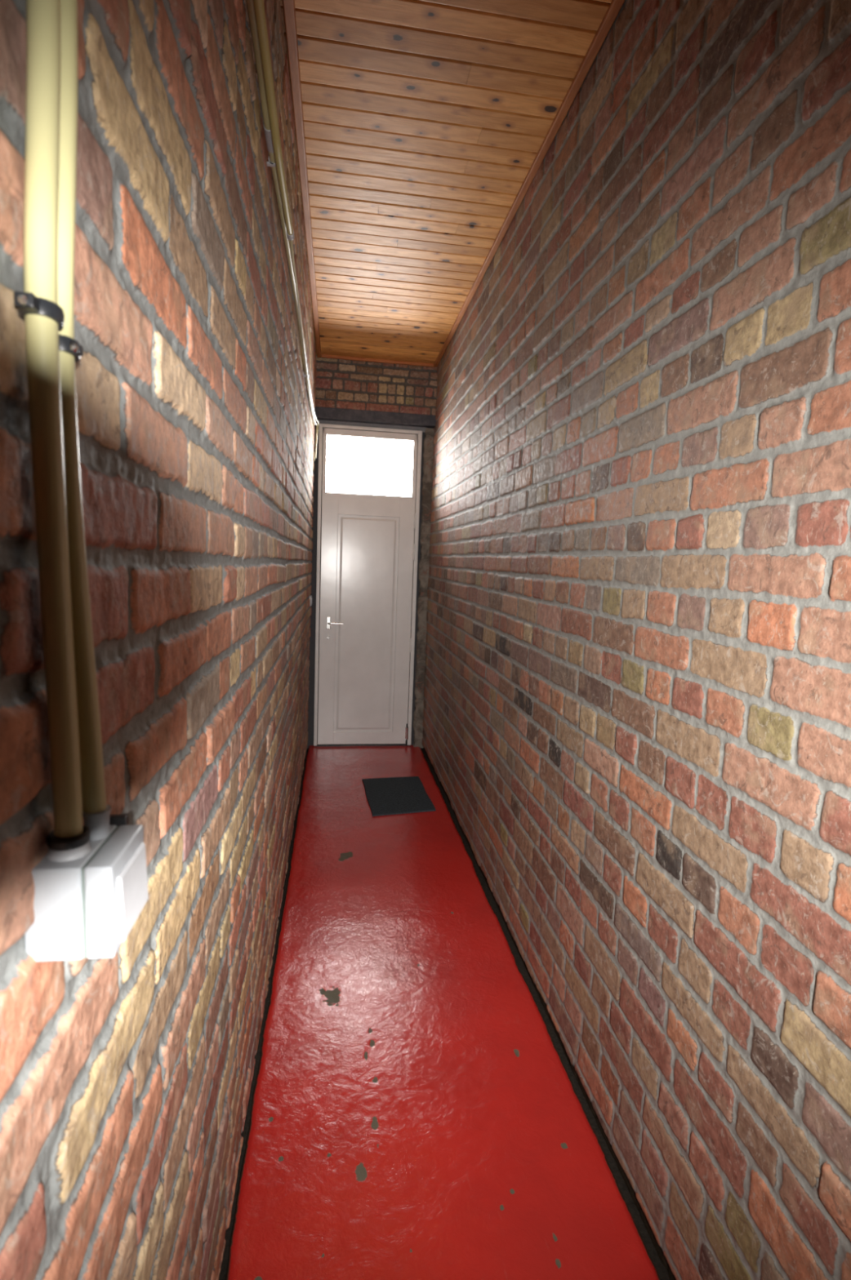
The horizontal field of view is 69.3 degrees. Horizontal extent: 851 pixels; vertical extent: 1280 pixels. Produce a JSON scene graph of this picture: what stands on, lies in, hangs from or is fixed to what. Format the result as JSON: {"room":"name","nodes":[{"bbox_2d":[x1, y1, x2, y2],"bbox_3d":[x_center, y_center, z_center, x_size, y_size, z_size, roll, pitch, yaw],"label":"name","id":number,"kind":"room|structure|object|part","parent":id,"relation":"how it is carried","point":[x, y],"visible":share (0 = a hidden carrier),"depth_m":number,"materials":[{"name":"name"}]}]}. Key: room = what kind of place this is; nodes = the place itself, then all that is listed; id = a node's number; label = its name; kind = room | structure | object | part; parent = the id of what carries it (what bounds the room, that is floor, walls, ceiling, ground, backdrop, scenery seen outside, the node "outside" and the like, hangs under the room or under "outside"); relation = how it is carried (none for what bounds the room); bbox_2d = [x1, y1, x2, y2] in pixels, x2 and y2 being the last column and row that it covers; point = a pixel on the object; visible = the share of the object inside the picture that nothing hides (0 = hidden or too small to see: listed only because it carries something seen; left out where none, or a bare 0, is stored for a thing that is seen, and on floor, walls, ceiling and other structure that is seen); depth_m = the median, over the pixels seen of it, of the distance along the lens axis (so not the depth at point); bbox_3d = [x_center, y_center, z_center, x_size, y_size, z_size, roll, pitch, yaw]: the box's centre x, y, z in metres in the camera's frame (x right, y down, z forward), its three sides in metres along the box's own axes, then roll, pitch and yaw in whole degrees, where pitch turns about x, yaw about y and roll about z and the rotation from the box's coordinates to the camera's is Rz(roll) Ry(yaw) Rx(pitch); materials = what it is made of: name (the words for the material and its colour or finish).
{"room":"narrow brick hallway","nodes":[
{"label":"narrow brick hallway","id":0,"kind":"room"},
{"bbox_2d":[0,0,316,1279],"bbox_3d":[-0.403,-0.199,1.526,0.049,2.760,5.760,1,7,-8],"label":"wall","id":1,"kind":"structure","parent":0,"point":[126,1078],"depth_m":0.63,"materials":[{"name":"brick"}]},
{"bbox_2d":[23,0,83,837],"bbox_3d":[-0.200,-0.377,0.318,0.021,1.004,0.030,1,7,-8],"label":"conduit pipe","id":2,"kind":"object","parent":1,"relation":"attached to","point":[43,24],"visible":1,"depth_m":0.34,"materials":[{"name":"beige plastic"}]},
{"bbox_2d":[13,291,64,329],"bbox_3d":[-0.208,-0.177,0.331,0.022,0.010,0.030,1,7,-8],"label":"clamp","id":3,"kind":"object","parent":2,"relation":"attached to","point":[27,303],"visible":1,"depth_m":0.33,"materials":[{"name":"black metal"}]},
{"bbox_2d":[57,0,106,813],"bbox_3d":[-0.201,-0.392,0.339,0.016,1.020,0.032,3,7,9],"label":"conduit pipe","id":4,"kind":"object","parent":1,"relation":"attached to","point":[92,774],"visible":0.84,"depth_m":0.36,"materials":[{"name":"beige plastic"}]},
{"bbox_2d":[58,333,83,362],"bbox_3d":[-0.210,-0.169,0.357,0.021,0.010,0.020,1,7,-8],"label":"clamp","id":5,"kind":"object","parent":4,"relation":"attached to","point":[68,344],"visible":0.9,"depth_m":0.35,"materials":[{"name":"black metal"}]},
{"bbox_2d":[24,804,148,962],"bbox_3d":[-0.217,0.152,0.405,0.055,0.078,0.073,1,7,-8],"label":"switch box","id":6,"kind":"object","parent":1,"relation":"attached to","point":[91,886],"visible":1,"depth_m":0.37,"materials":[{"name":"white plastic"}]},
{"bbox_2d":[253,0,294,240],"bbox_3d":[-0.263,-0.997,0.971,0.020,0.042,1.389,1,7,-8],"label":"conduit","id":7,"kind":"object","parent":1,"relation":"attached to","point":[259,7],"visible":1,"depth_m":1.17,"materials":[{"name":"beige plastic"}]},
{"bbox_2d":[245,0,315,424],"bbox_3d":[-0.436,-1.138,2.054,0.025,0.066,3.600,1,7,-8],"label":"conduit","id":8,"kind":"object","parent":1,"relation":"attached to","point":[250,6],"visible":0.69,"depth_m":1.30,"materials":[{"name":"beige plastic"}]},
{"bbox_2d":[314,423,317,460],"bbox_3d":[-0.698,-1.264,3.906,0.019,0.222,0.164,1,7,-8],"label":"cable","id":9,"kind":"object","parent":8,"relation":"hanging from","point":[316,424],"visible":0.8,"depth_m":3.97,"materials":[{"name":"beige plastic"}]},
{"bbox_2d":[282,0,321,357],"bbox_3d":[-0.306,-1.532,1.315,0.028,0.018,5.648,1,7,-8],"label":"trim","id":10,"kind":"structure","parent":1,"relation":"attached to","point":[289,11],"depth_m":1.97,"materials":[{"name":"brown wood"}]},
{"bbox_2d":[289,240,318,457],"bbox_3d":[-0.535,-1.147,2.829,0.019,0.219,2.394,1,7,-8],"label":"cable","id":11,"kind":"object","parent":1,"relation":"attached to","point":[291,242],"visible":1,"depth_m":2.18,"materials":[{"name":"beige plastic"}]},
{"bbox_2d":[309,595,311,606],"bbox_3d":[-0.779,-0.267,4.181,0.019,0.070,0.060,1,7,-8],"label":"wall plate","id":12,"kind":"object","parent":1,"relation":"attached to","point":[310,596],"visible":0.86,"depth_m":4.16,"materials":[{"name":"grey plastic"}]},
{"bbox_2d":[306,420,424,748],"bbox_3d":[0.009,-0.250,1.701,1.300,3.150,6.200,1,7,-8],"label":"door frame","id":13,"kind":"structure","parent":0,"point":[313,622],"depth_m":4.40,"materials":[{"name":"white wood"}]},
{"bbox_2d":[313,423,422,746],"bbox_3d":[-0.417,-0.342,4.385,0.709,2.266,0.124,1,7,-9],"label":"door","id":14,"kind":"structure","parent":13,"relation":"in","point":[366,586],"depth_m":4.39,"materials":[{"name":"white paint"}]},
{"bbox_3d":[-0.686,-0.121,4.362,0.030,0.090,0.007,1,7,-9],"label":"handle plate","id":15,"kind":"part","parent":14,"relation":"part of","materials":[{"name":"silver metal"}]},
{"bbox_3d":[-0.636,-0.117,4.343,0.109,0.016,0.052,1,7,-9],"label":"handle","id":16,"kind":"part","parent":14,"relation":"part of","materials":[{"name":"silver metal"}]},
{"bbox_3d":[-0.429,-0.120,4.426,0.646,1.772,0.036,1,7,-9],"label":"panel","id":17,"kind":"part","parent":14,"relation":"part of","materials":[{"name":"white paint"}]},
{"bbox_2d":[317,419,426,432],"bbox_3d":[-0.369,-1.485,4.296,0.750,0.039,0.088,1,7,-8],"label":"trim","id":18,"kind":"structure","parent":13,"relation":"attached to","point":[328,422],"depth_m":4.25,"materials":[{"name":"white wood"}]},
{"bbox_2d":[315,355,437,415],"bbox_3d":[-0.330,-1.729,4.165,0.880,0.350,0.011,1,7,-8],"label":"wall","id":19,"kind":"structure","parent":0,"point":[340,383],"depth_m":4.17,"materials":[{"name":"brick"}]},
{"bbox_2d":[314,406,435,428],"bbox_3d":[-0.353,-1.536,4.310,0.865,0.072,0.254,1,7,-8],"label":"trim","id":20,"kind":"structure","parent":19,"relation":"attached to","point":[322,413],"depth_m":4.19,"materials":[{"name":"wood"}]},
{"bbox_2d":[321,354,433,367],"bbox_3d":[-0.316,-1.871,4.128,0.752,0.018,0.022,1,7,-8],"label":"trim","id":21,"kind":"structure","parent":19,"relation":"attached to","point":[326,356],"depth_m":4.12,"materials":[{"name":"brown wood"}]},
{"bbox_2d":[226,745,659,1279],"bbox_3d":[-0.047,1.145,1.751,0.824,0.037,5.770,1,7,-8],"label":"floor","id":22,"kind":"structure","parent":0,"point":[417,1113],"depth_m":1.58,"materials":[{"name":"red paint"}]},
{"bbox_2d":[361,776,435,816],"bbox_3d":[-0.165,0.896,3.580,0.359,0.011,0.583,1,7,-11],"label":"doormat","id":23,"kind":"object","parent":22,"relation":"on","point":[388,796],"visible":1,"depth_m":3.54,"materials":[{"name":"rubber"}]},
{"bbox_2d":[280,0,611,364],"bbox_3d":[0.066,-1.556,1.393,0.970,0.041,5.897,1,7,-8],"label":"ceiling","id":24,"kind":"structure","parent":0,"point":[425,122],"depth_m":1.98,"materials":[{"name":"brown wood"}]},
{"bbox_2d":[422,0,850,1279],"bbox_3d":[0.427,-0.182,1.647,0.026,2.760,5.760,1,7,-8],"label":"wall","id":25,"kind":"structure","parent":0,"point":[637,708],"depth_m":1.18,"materials":[{"name":"brick"}]},
{"bbox_2d":[413,427,434,748],"bbox_3d":[-0.026,-0.349,4.523,0.077,2.290,0.220,1,7,-8],"label":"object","id":26,"kind":"structure","parent":25,"relation":"attached to","point":[428,454],"depth_m":4.42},
{"bbox_2d":[218,748,669,1279],"bbox_3d":[-0.058,1.171,1.819,0.940,0.058,5.900,1,7,-8],"label":"trim","id":27,"kind":"structure","parent":25,"relation":"attached to","point":[662,1273],"depth_m":1.65,"materials":[{"name":"black"}]},
{"bbox_2d":[433,0,624,367],"bbox_3d":[0.465,-1.518,1.427,0.026,0.014,5.648,1,7,-8],"label":"trim","id":28,"kind":"structure","parent":25,"relation":"attached to","point":[615,6],"depth_m":1.95,"materials":[{"name":"brown wood"}]}
]}

